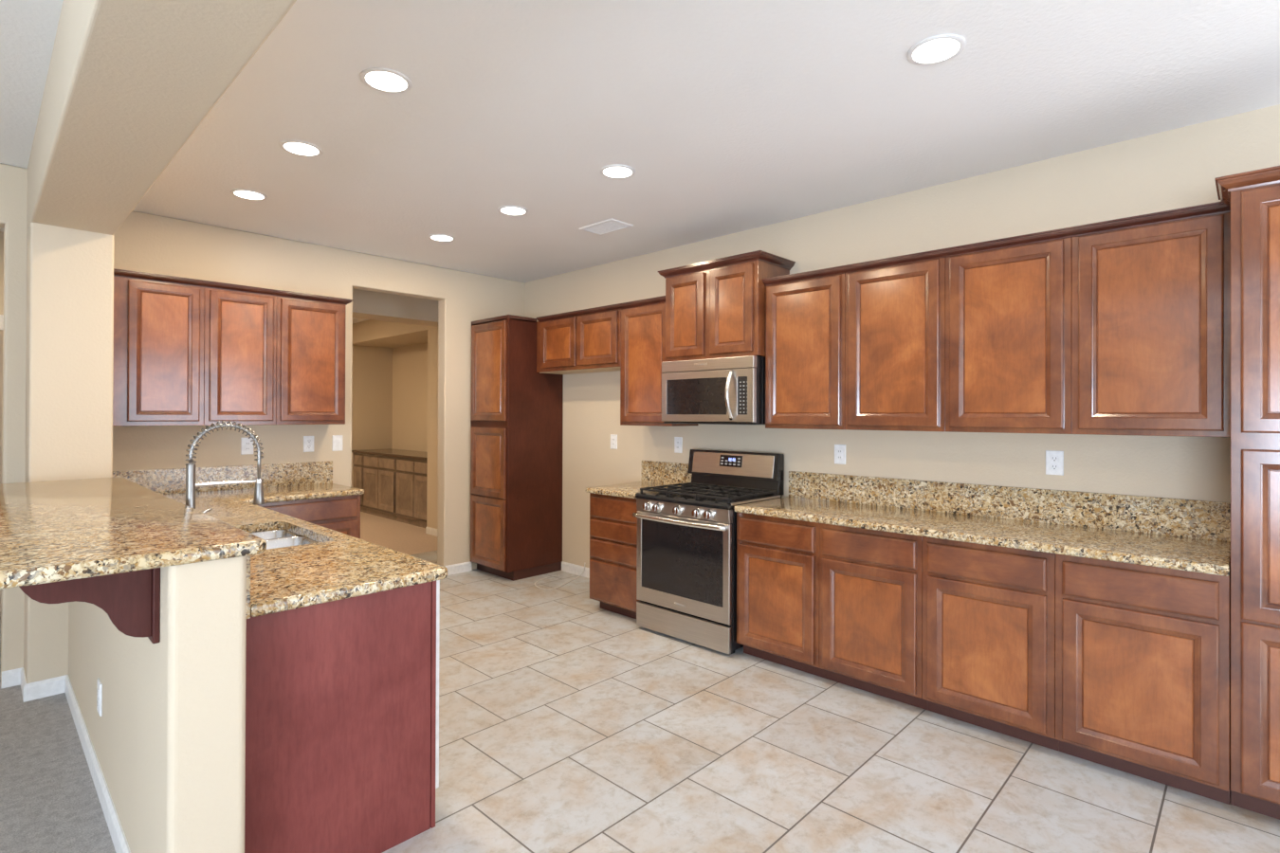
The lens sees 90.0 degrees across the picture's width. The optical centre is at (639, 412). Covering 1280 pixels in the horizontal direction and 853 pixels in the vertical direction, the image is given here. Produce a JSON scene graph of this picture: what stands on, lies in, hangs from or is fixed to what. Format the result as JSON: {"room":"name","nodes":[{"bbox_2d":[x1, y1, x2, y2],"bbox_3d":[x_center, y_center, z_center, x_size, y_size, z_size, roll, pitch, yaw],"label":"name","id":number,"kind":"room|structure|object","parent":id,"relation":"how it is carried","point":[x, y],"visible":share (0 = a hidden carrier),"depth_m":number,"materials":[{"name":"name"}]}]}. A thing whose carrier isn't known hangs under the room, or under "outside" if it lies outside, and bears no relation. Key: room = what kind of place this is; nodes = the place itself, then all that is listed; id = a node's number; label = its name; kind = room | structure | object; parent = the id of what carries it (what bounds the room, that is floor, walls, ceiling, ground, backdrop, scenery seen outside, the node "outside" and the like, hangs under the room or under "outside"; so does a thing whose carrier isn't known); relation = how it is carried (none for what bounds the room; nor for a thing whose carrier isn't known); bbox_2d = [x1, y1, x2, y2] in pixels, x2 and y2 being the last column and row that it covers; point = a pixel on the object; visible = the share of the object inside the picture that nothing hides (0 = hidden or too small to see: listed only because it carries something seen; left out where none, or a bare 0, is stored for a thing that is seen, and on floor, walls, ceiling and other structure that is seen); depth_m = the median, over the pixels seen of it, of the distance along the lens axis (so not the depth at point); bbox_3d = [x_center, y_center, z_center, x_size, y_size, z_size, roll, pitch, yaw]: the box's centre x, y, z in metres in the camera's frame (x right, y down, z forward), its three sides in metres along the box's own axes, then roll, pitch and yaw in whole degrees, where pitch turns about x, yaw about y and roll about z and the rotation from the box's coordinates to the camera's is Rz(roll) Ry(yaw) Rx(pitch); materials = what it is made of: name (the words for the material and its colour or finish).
{"room":"kitchen","nodes":[
{"label":"kitchen","id":0,"kind":"room"},
{"bbox_2d":[0,231,3,612],"bbox_3d":[-6.333,0.056,3.029,0.130,2.779,4.790,0,0,44],"label":"wall","id":1,"kind":"structure","parent":0,"point":[1,232],"depth_m":4.67,"materials":[{"name":"beige paint"}]},
{"bbox_2d":[0,314,3,329],"bbox_3d":[-5.185,-0.662,4.115,0.020,0.110,1.640,0,0,44],"label":"trim","id":2,"kind":"structure","parent":1,"relation":"attached to","point":[1,316],"depth_m":4.66,"materials":[{"name":"white paint"}]},
{"bbox_2d":[0,163,27,684],"bbox_3d":[-5.004,0.056,1.779,0.120,2.779,4.830,0,0,44],"label":"wall","id":3,"kind":"structure","parent":0,"point":[13,180],"depth_m":3.42,"materials":[{"name":"beige paint"}]},
{"bbox_2d":[0,612,115,852],"bbox_3d":[-2.992,1.496,-0.176,9.930,0.100,5.075,0,0,44],"label":"floor","id":4,"kind":"structure","parent":0,"point":[49,802],"depth_m":2.51,"materials":[{"name":"grey carpet"}]},
{"bbox_2d":[23,222,113,683],"bbox_3d":[-3.269,0.246,3.635,0.792,2.425,0.333,0,0,44],"label":"wall column","id":5,"kind":"structure","parent":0,"point":[69,347],"depth_m":3.35,"materials":[{"name":"beige paint"}]},
{"bbox_2d":[68,555,246,852],"bbox_3d":[-2.035,0.925,2.551,2.490,1.067,0.177,0,0,44],"label":"wall","id":6,"kind":"structure","parent":0,"point":[168,740],"depth_m":1.72,"materials":[{"name":"beige paint"}]},
{"bbox_2d":[0,667,130,852],"bbox_3d":[-2.226,1.415,2.581,2.800,0.086,0.216,0,0,39],"label":"baseboard","id":7,"kind":"structure","parent":6,"relation":"attached to","point":[44,688],"depth_m":2.84,"materials":[{"name":"white paint"}]},
{"bbox_2d":[18,567,160,643],"bbox_3d":[-1.400,0.501,1.633,0.082,0.222,0.271,0,0,44],"label":"corbel","id":8,"kind":"object","parent":6,"relation":"attached to","point":[131,600],"visible":0.8,"depth_m":1.65,"materials":[{"name":"brown wood"}]},
{"bbox_2d":[96,678,102,716],"bbox_3d":[-2.100,1.106,2.483,0.078,0.124,0.009,0,0,44],"label":"power outlet","id":9,"kind":"object","parent":6,"relation":"attached to","point":[100,685],"visible":1,"depth_m":2.47,"materials":[{"name":"white plastic"}]},
{"bbox_2d":[0,476,266,589],"bbox_3d":[-2.123,0.371,2.446,2.506,0.039,0.552,0,0,44],"label":"bar","id":10,"kind":"object","parent":6,"relation":"on","point":[51,531],"visible":1,"depth_m":1.85,"materials":[{"name":"beige stone"}]},
{"bbox_2d":[246,555,250,619],"bbox_3d":[-2.265,0.489,2.915,3.194,0.191,0.022,0,0,44],"label":"backsplash","id":11,"kind":"structure","parent":6,"relation":"attached to","point":[247,557],"depth_m":1.81,"materials":[{"name":"beige stone"}]},
{"bbox_2d":[26,0,296,235],"bbox_3d":[-0.640,-1.144,1.118,8.072,0.354,0.333,0,0,44],"label":"ceiling beam","id":12,"kind":"structure","parent":0,"point":[129,82],"depth_m":1.97,"materials":[{"name":"beige paint"}]},
{"bbox_2d":[112,211,525,569],"bbox_3d":[-2.416,0.078,5.188,0.130,2.779,3.753,0,0,44],"label":"wall","id":13,"kind":"structure","parent":0,"point":[146,243],"depth_m":5.01,"materials":[{"name":"beige paint"}]},
{"bbox_2d":[112,275,204,426],"bbox_3d":[-3.139,-0.376,4.106,0.323,0.918,0.516,0,0,44],"label":"upper cabinet","id":14,"kind":"object","parent":13,"relation":"attached to","point":[159,327],"visible":0.88,"depth_m":4.01,"materials":[{"name":"brown wood"}]},
{"bbox_2d":[112,460,332,494],"bbox_3d":[-2.924,0.479,4.549,0.020,0.198,1.417,0,0,44],"label":"backsplash","id":15,"kind":"structure","parent":13,"relation":"attached to","point":[173,481],"depth_m":4.56,"materials":[{"name":"beige stone"}]},
{"bbox_2d":[203,287,276,425],"bbox_3d":[-2.811,-0.374,4.448,0.323,0.918,0.428,0,0,44],"label":"upper cabinet","id":16,"kind":"object","parent":13,"relation":"attached to","point":[240,344],"visible":0.91,"depth_m":4.33,"materials":[{"name":"brown wood"}]},
{"bbox_2d":[240,438,253,455],"bbox_3d":[-2.847,0.243,4.638,0.009,0.124,0.078,0,0,44],"label":"power outlet","id":17,"kind":"object","parent":13,"relation":"attached to","point":[246,447],"visible":0.97,"depth_m":4.63,"materials":[{"name":"white plastic"}]},
{"bbox_2d":[244,441,250,451],"bbox_3d":[-2.845,0.243,4.636,0.003,0.068,0.034,0,0,44],"label":"receptacle","id":18,"kind":"object","parent":17,"relation":"attached to","point":[246,444],"depth_m":4.64,"materials":[{"name":"white plastic"}]},
{"bbox_2d":[303,436,313,452],"bbox_3d":[-2.558,0.242,4.940,0.009,0.124,0.078,0,0,44],"label":"power outlet","id":19,"kind":"object","parent":13,"relation":"attached to","point":[308,441],"visible":1,"depth_m":4.93,"materials":[{"name":"white plastic"}]},
{"bbox_2d":[275,296,346,424],"bbox_3d":[-2.498,-0.372,4.773,0.323,0.918,0.472,0,0,44],"label":"upper cabinet","id":20,"kind":"object","parent":13,"relation":"attached to","point":[310,372],"visible":0.91,"depth_m":4.66,"materials":[{"name":"brown wood"}]},
{"bbox_2d":[113,268,353,305],"bbox_3d":[-2.802,-0.841,4.441,0.344,0.039,1.461,0,0,44],"label":"crown molding","id":21,"kind":"structure","parent":20,"relation":"attached to","point":[117,272],"depth_m":4.26,"materials":[{"name":"brown wood"}]},
{"bbox_2d":[332,435,342,451],"bbox_3d":[-2.408,0.243,5.094,0.010,0.124,0.078,0,0,44],"label":"light switch","id":22,"kind":"object","parent":13,"relation":"attached to","point":[337,439],"visible":1,"depth_m":5.09,"materials":[{"name":"white plastic"}]},
{"bbox_2d":[445,561,471,575],"bbox_3d":[-1.664,1.429,5.867,0.013,0.086,0.263,0,0,44],"label":"baseboard","id":23,"kind":"structure","parent":13,"relation":"attached to","point":[464,567],"depth_m":5.87,"materials":[{"name":"white paint"}]},
{"bbox_2d":[359,332,427,347],"bbox_3d":[-3.188,-1.042,8.960,2.455,0.060,0.570,0,0,44],"label":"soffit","id":24,"kind":"object","parent":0,"point":[419,338],"visible":0.43,"depth_m":9.13,"materials":[{"name":"beige paint"}]},
{"bbox_2d":[351,319,438,529],"bbox_3d":[-3.403,0.089,9.159,6.798,2.779,0.830,0,0,44],"label":"wall","id":25,"kind":"structure","parent":0,"point":[394,391],"depth_m":9.59,"materials":[{"name":"beige paint"}]},
{"bbox_2d":[425,527,437,536],"bbox_3d":[-1.927,1.433,7.146,1.878,0.086,0.013,0,0,44],"label":"baseboard","id":26,"kind":"structure","parent":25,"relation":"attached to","point":[429,531],"depth_m":7.70,"materials":[{"name":"white paint"}]},
{"bbox_2d":[352,288,438,327],"bbox_3d":[-3.114,-1.132,5.887,0.350,0.359,3.500,0,0,44],"label":"ceiling","id":27,"kind":"structure","parent":0,"point":[366,304],"depth_m":6.37,"materials":[{"name":"beige paint"}]},
{"bbox_2d":[0,0,1279,323],"bbox_3d":[-3.174,-1.381,3.387,15.130,0.120,9.930,0,0,44],"label":"ceiling","id":28,"kind":"structure","parent":0,"point":[729,117],"depth_m":2.76,"materials":[{"name":"white paint"}]},
{"bbox_2d":[230,188,267,200],"bbox_3d":[-2.356,-1.313,3.855,0.192,0.007,0.192,0,0,44],"label":"recessed light","id":29,"kind":"object","parent":28,"relation":"in","point":[249,194],"visible":1,"depth_m":3.85,"materials":[{"name":"white"}]},
{"bbox_2d":[279,140,323,156],"bbox_3d":[-1.685,-1.313,3.182,0.192,0.007,0.192,0,0,44],"label":"recessed light","id":30,"kind":"object","parent":28,"relation":"in","point":[295,147],"visible":1,"depth_m":3.17,"materials":[{"name":"white"}]},
{"bbox_2d":[360,67,412,93],"bbox_3d":[-1.004,-1.313,2.534,0.192,0.007,0.192,0,0,44],"label":"recessed light","id":31,"kind":"object","parent":28,"relation":"in","point":[379,79],"visible":1,"depth_m":2.52,"materials":[{"name":"white paint"}]},
{"bbox_2d":[428,234,455,241],"bbox_3d":[-1.483,-1.307,4.785,0.192,0.007,0.192,0,0,44],"label":"recessed light","id":32,"kind":"object","parent":28,"relation":"in","point":[436,237],"visible":1,"depth_m":4.77,"materials":[{"name":"white"}]},
{"bbox_2d":[497,205,528,216],"bbox_3d":[-0.822,-1.307,4.142,0.192,0.007,0.192,0,0,44],"label":"recessed light","id":33,"kind":"object","parent":28,"relation":"in","point":[514,210],"visible":1,"depth_m":4.13,"materials":[{"name":"white"}]},
{"bbox_2d":[579,219,633,235],"bbox_3d":[-0.239,-1.302,4.495,0.335,0.008,0.213,0,0,44],"label":"ceiling vent","id":34,"kind":"object","parent":28,"relation":"in","point":[609,226],"visible":1,"depth_m":4.48,"materials":[{"name":"white metal"}]},
{"bbox_2d":[600,164,635,179],"bbox_3d":[-0.121,-1.307,3.473,0.192,0.007,0.192,0,0,44],"label":"recessed light","id":35,"kind":"object","parent":28,"relation":"in","point":[616,172],"visible":1,"depth_m":3.47,"materials":[{"name":"white"}]},
{"bbox_2d":[907,34,965,65],"bbox_3d":[1.067,-1.307,2.308,0.192,0.007,0.192,0,0,44],"label":"recessed light","id":36,"kind":"object","parent":28,"relation":"in","point":[936,49],"visible":1,"depth_m":2.30,"materials":[{"name":"white"}]},
{"bbox_2d":[360,512,1279,852],"bbox_3d":[-1.425,1.520,5.205,15.130,0.102,4.855,0,0,44],"label":"floor","id":37,"kind":"structure","parent":0,"point":[568,724],"depth_m":2.67,"materials":[{"name":"tile"}]},
{"bbox_2d":[258,494,360,539],"bbox_3d":[-2.520,1.028,4.530,0.628,0.874,0.821,0,0,44],"label":"base cabinet","id":38,"kind":"object","parent":37,"relation":"on","point":[338,514],"visible":0.09,"depth_m":4.46,"materials":[{"name":"brown wood"}]},
{"bbox_2d":[244,581,436,852],"bbox_3d":[-0.941,1.024,2.047,0.022,0.874,0.612,0,0,44],"label":"end panel","id":39,"kind":"object","parent":37,"relation":"on","point":[340,695],"visible":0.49,"depth_m":2.03,"materials":[{"name":"brown wood"}]},
{"bbox_2d":[353,453,366,512],"bbox_3d":[-3.967,1.038,9.664,0.352,0.876,0.611,0,0,44],"label":"base cabinet","id":40,"kind":"object","parent":37,"relation":"on","point":[358,458],"visible":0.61,"depth_m":9.42,"materials":[{"name":"beige wood"}]},
{"bbox_2d":[363,454,400,521],"bbox_3d":[-3.463,1.038,9.179,1.044,0.876,0.611,0,0,44],"label":"base cabinet","id":41,"kind":"object","parent":37,"relation":"on","point":[379,472],"visible":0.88,"depth_m":8.91,"materials":[{"name":"beige wood"}]},
{"bbox_2d":[396,457,427,528],"bbox_3d":[-2.708,1.038,8.453,1.050,0.876,0.611,0,0,44],"label":"base cabinet","id":42,"kind":"object","parent":37,"relation":"on","point":[411,474],"visible":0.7,"depth_m":8.27,"materials":[{"name":"beige wood"}]},
{"bbox_2d":[351,448,427,460],"bbox_3d":[-3.213,0.581,8.934,2.450,0.036,0.623,0,0,44],"label":"countertop","id":43,"kind":"structure","parent":42,"relation":"on","point":[399,453],"depth_m":8.99,"materials":[{"name":"brown stone"}]},
{"bbox_2d":[435,580,439,788],"bbox_3d":[-1.139,1.025,2.294,0.602,0.872,0.618,0,0,44],"label":"dishwasher","id":44,"kind":"object","parent":37,"relation":"on","point":[437,581],"visible":0.04,"depth_m":2.29,"materials":[{"name":"white plastic"}]},
{"bbox_2d":[470,314,563,581],"bbox_3d":[-1.158,0.313,5.962,0.608,2.323,0.628,0,0,44],"label":"pantry cabinet","id":45,"kind":"object","parent":37,"relation":"on","point":[516,410],"visible":0.99,"depth_m":5.73,"materials":[{"name":"brown wood"}]},
{"bbox_2d":[534,563,585,590],"bbox_3d":[-0.738,1.410,5.574,0.284,0.132,0.525,0,0,28],"label":"water line","id":46,"kind":"object","parent":37,"relation":"on","point":[584,563],"visible":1,"depth_m":5.55,"materials":[{"name":"grey plastic"}]},
{"bbox_2d":[589,493,639,619],"bbox_3d":[0.023,1.038,4.822,0.546,0.874,0.628,0,0,44],"label":"base cabinet","id":47,"kind":"object","parent":37,"relation":"on","point":[612,525],"visible":0.48,"depth_m":4.60,"materials":[{"name":"brown wood"}]},
{"bbox_2d":[585,481,681,498],"bbox_3d":[0.005,0.580,4.815,0.563,0.040,0.628,0,0,44],"label":"countertop","id":48,"kind":"structure","parent":47,"relation":"on","point":[624,490],"depth_m":4.71,"materials":[{"name":"beige stone"}]},
{"bbox_2d":[632,449,784,654],"bbox_3d":[0.452,0.874,4.315,0.800,1.201,0.723,0,0,44],"label":"gas range","id":49,"kind":"object","parent":37,"relation":"on","point":[686,561],"visible":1,"depth_m":4.12,"materials":[{"name":"silver metal"}]},
{"bbox_2d":[635,488,781,510],"bbox_3d":[0.453,0.566,4.304,0.780,0.036,0.601,0,0,44],"label":"cooktop","id":50,"kind":"object","parent":49,"relation":"in","point":[656,498],"depth_m":4.12,"materials":[{"name":"black metal"}]},
{"bbox_2d":[736,512,824,677],"bbox_3d":[0.986,1.038,3.896,0.544,0.874,0.628,0,0,44],"label":"base cabinet","id":51,"kind":"object","parent":37,"relation":"on","point":[777,558],"visible":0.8,"depth_m":3.66,"materials":[{"name":"brown wood"}]},
{"bbox_2d":[733,496,1230,576],"bbox_3d":[1.570,0.580,3.310,2.192,0.040,0.628,0,0,44],"label":"countertop","id":52,"kind":"structure","parent":51,"relation":"on","point":[1167,552],"depth_m":2.97,"materials":[{"name":"beige stone"}]},
{"bbox_2d":[819,523,927,710],"bbox_3d":[1.380,1.038,3.517,0.548,0.874,0.628,0,0,44],"label":"base cabinet","id":53,"kind":"object","parent":37,"relation":"on","point":[870,581],"visible":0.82,"depth_m":3.28,"materials":[{"name":"brown wood"}]},
{"bbox_2d":[922,536,1058,750],"bbox_3d":[1.777,1.038,3.135,0.551,0.874,0.628,0,0,44],"label":"base cabinet","id":54,"kind":"object","parent":37,"relation":"on","point":[989,611],"visible":0.87,"depth_m":2.90,"materials":[{"name":"brown wood"}]},
{"bbox_2d":[1055,553,1230,804],"bbox_3d":[2.174,1.038,2.753,0.548,0.874,0.628,0,0,44],"label":"base cabinet","id":55,"kind":"object","parent":37,"relation":"on","point":[1142,653],"visible":0.85,"depth_m":2.51,"materials":[{"name":"brown wood"}]},
{"bbox_2d":[1214,165,1279,820],"bbox_3d":[2.570,0.305,2.364,0.640,2.338,0.649,0,0,44],"label":"tall cabinet","id":56,"kind":"object","parent":37,"relation":"on","point":[1252,197],"visible":1,"depth_m":2.29,"materials":[{"name":"brown wood"}]},
{"bbox_3d":[-2.629,1.024,3.687,1.593,0.874,0.583,0,0,44],"label":"base cabinet","id":57,"kind":"object","parent":37,"relation":"on","visible":0},
{"bbox_2d":[163,482,447,617],"bbox_3d":[-1.768,0.569,3.430,3.198,0.040,1.408,0,0,44],"label":"countertop","id":58,"kind":"structure","parent":57,"relation":"on","point":[340,566],"depth_m":2.38,"materials":[{"name":"beige stone"}]},
{"bbox_2d":[184,420,264,513],"bbox_3d":[-1.788,0.292,2.757,0.058,0.509,0.306,0,0,44],"label":"faucet","id":59,"kind":"object","parent":58,"relation":"on","point":[259,498],"visible":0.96,"depth_m":2.73,"materials":[{"name":"silver metal"}]},
{"bbox_2d":[250,529,317,549],"bbox_3d":[-1.700,0.685,2.842,0.720,0.195,0.450,0,0,44],"label":"sink","id":60,"kind":"object","parent":58,"relation":"in","point":[280,538],"visible":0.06,"depth_m":3.03,"materials":[{"name":"metal"}]},
{"bbox_2d":[524,104,1279,567],"bbox_3d":[1.843,0.087,3.607,8.202,2.779,0.130,0,0,44],"label":"wall","id":61,"kind":"structure","parent":0,"point":[1174,169],"depth_m":3.63,"materials":[{"name":"beige paint"}]},
{"bbox_2d":[561,561,589,578],"bbox_3d":[-0.346,1.433,5.603,1.064,0.086,0.013,0,0,44],"label":"baseboard","id":62,"kind":"structure","parent":61,"relation":"attached to","point":[566,567],"depth_m":5.83,"materials":[{"name":"white paint"}]},
{"bbox_2d":[536,309,621,374],"bbox_3d":[-0.444,-0.589,5.493,1.072,0.464,0.323,0,0,44],"label":"upper cabinet","id":63,"kind":"object","parent":61,"relation":"attached to","point":[587,343],"visible":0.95,"depth_m":5.36,"materials":[{"name":"brown wood"}]},
{"bbox_2d":[535,295,665,322],"bbox_3d":[-0.345,-0.829,5.173,1.574,0.039,0.041,0,0,44],"label":"crown molding","id":64,"kind":"structure","parent":63,"relation":"attached to","point":[658,300],"depth_m":5.11,"materials":[{"name":"brown wood"}]},
{"bbox_2d":[610,434,617,449],"bbox_3d":[-0.228,0.250,5.499,0.078,0.124,0.009,0,0,44],"label":"power outlet","id":65,"kind":"object","parent":61,"relation":"attached to","point":[613,437],"visible":1,"depth_m":5.49,"materials":[{"name":"white plastic"}]},
{"bbox_2d":[620,302,698,426],"bbox_3d":[0.139,-0.360,4.932,0.541,0.921,0.323,0,0,44],"label":"upper cabinet","id":66,"kind":"object","parent":61,"relation":"attached to","point":[643,328],"visible":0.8,"depth_m":4.83,"materials":[{"name":"brown wood"}]},
{"bbox_2d":[641,460,691,484],"bbox_3d":[0.222,0.492,5.057,0.565,0.198,0.020,0,0,44],"label":"backsplash","id":67,"kind":"structure","parent":61,"relation":"attached to","point":[659,472],"depth_m":5.07,"materials":[{"name":"beige stone"}]},
{"bbox_2d":[674,437,682,453],"bbox_3d":[0.297,0.253,4.995,0.078,0.124,0.009,0,0,44],"label":"power outlet","id":68,"kind":"object","parent":61,"relation":"attached to","point":[678,441],"visible":1,"depth_m":4.99,"materials":[{"name":"white plastic"}]},
{"bbox_2d":[676,440,679,449],"bbox_3d":[0.295,0.253,4.993,0.034,0.068,0.003,0,0,44],"label":"receptacle","id":69,"kind":"object","parent":68,"relation":"attached to","point":[677,442],"depth_m":4.99,"materials":[{"name":"white plastic"}]},
{"bbox_2d":[658,250,795,362],"bbox_3d":[0.583,-0.688,4.436,0.864,0.650,0.424,0,0,44],"label":"upper cabinet","id":70,"kind":"object","parent":61,"relation":"attached to","point":[715,308],"visible":0.96,"depth_m":4.24,"materials":[{"name":"brown wood"}]},
{"bbox_2d":[661,355,765,424],"bbox_3d":[0.556,-0.140,4.409,0.777,0.438,0.491,0,0,44],"label":"microwave oven","id":71,"kind":"object","parent":70,"relation":"attached to","point":[722,391],"visible":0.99,"depth_m":4.22,"materials":[{"name":"silver metal"}]},
{"bbox_2d":[765,274,845,429],"bbox_3d":[1.096,-0.360,4.012,0.542,0.921,0.323,0,0,44],"label":"upper cabinet","id":72,"kind":"object","parent":61,"relation":"attached to","point":[805,320],"visible":0.91,"depth_m":3.89,"materials":[{"name":"brown wood"}]},
{"bbox_2d":[834,444,845,464],"bbox_3d":[1.269,0.265,4.060,0.078,0.124,0.009,0,0,44],"label":"power outlet","id":73,"kind":"object","parent":61,"relation":"attached to","point":[839,449],"visible":1,"depth_m":4.06,"materials":[{"name":"white plastic"}]},
{"bbox_2d":[837,449,841,459],"bbox_3d":[1.267,0.265,4.059,0.034,0.068,0.003,0,0,44],"label":"receptacle","id":74,"kind":"object","parent":73,"relation":"attached to","point":[839,451],"depth_m":4.06,"materials":[{"name":"white plastic"}]},
{"bbox_2d":[844,257,945,431],"bbox_3d":[1.491,-0.360,3.632,0.552,0.921,0.323,0,0,44],"label":"upper cabinet","id":75,"kind":"object","parent":61,"relation":"attached to","point":[895,363],"visible":0.94,"depth_m":3.50,"materials":[{"name":"brown wood"}]},
{"bbox_2d":[945,237,1071,434],"bbox_3d":[1.890,-0.360,3.248,0.554,0.921,0.323,0,0,44],"label":"upper cabinet","id":76,"kind":"object","parent":61,"relation":"attached to","point":[1008,310],"visible":0.92,"depth_m":3.12,"materials":[{"name":"brown wood"}]},
{"bbox_2d":[788,471,1230,542],"bbox_3d":[1.795,0.492,3.545,2.192,0.198,0.020,0,0,44],"label":"backsplash","id":77,"kind":"structure","parent":61,"relation":"attached to","point":[1193,519],"depth_m":3.30,"materials":[{"name":"beige stone"}]},
{"bbox_2d":[1045,450,1063,475],"bbox_3d":[2.109,0.256,3.253,0.078,0.124,0.009,0,0,44],"label":"power outlet","id":78,"kind":"object","parent":61,"relation":"attached to","point":[1054,460],"visible":1,"depth_m":3.25,"materials":[{"name":"white plastic"}]},
{"bbox_2d":[1050,456,1058,461],"bbox_3d":[2.107,0.235,3.251,0.034,0.030,0.003,0,0,44],"label":"receptacle","id":79,"kind":"object","parent":78,"relation":"attached to","point":[1052,458],"depth_m":3.25,"materials":[{"name":"white plastic"}]},
{"bbox_2d":[1050,463,1058,470],"bbox_3d":[2.107,0.277,3.251,0.034,0.030,0.003,0,0,44],"label":"receptacle","id":80,"kind":"object","parent":78,"relation":"attached to","point":[1053,466],"depth_m":3.25,"materials":[{"name":"white plastic"}]},
{"bbox_2d":[1071,212,1230,437],"bbox_3d":[2.287,-0.360,2.867,0.543,0.921,0.323,0,0,44],"label":"upper cabinet","id":81,"kind":"object","parent":61,"relation":"attached to","point":[1151,303],"visible":0.87,"depth_m":2.74,"materials":[{"name":"brown wood"}]},
{"bbox_2d":[761,201,1230,286],"bbox_3d":[1.580,-0.829,3.322,2.194,0.039,0.041,0,0,44],"label":"crown molding","id":82,"kind":"structure","parent":81,"relation":"attached to","point":[1216,208],"depth_m":3.07,"materials":[{"name":"brown wood"}]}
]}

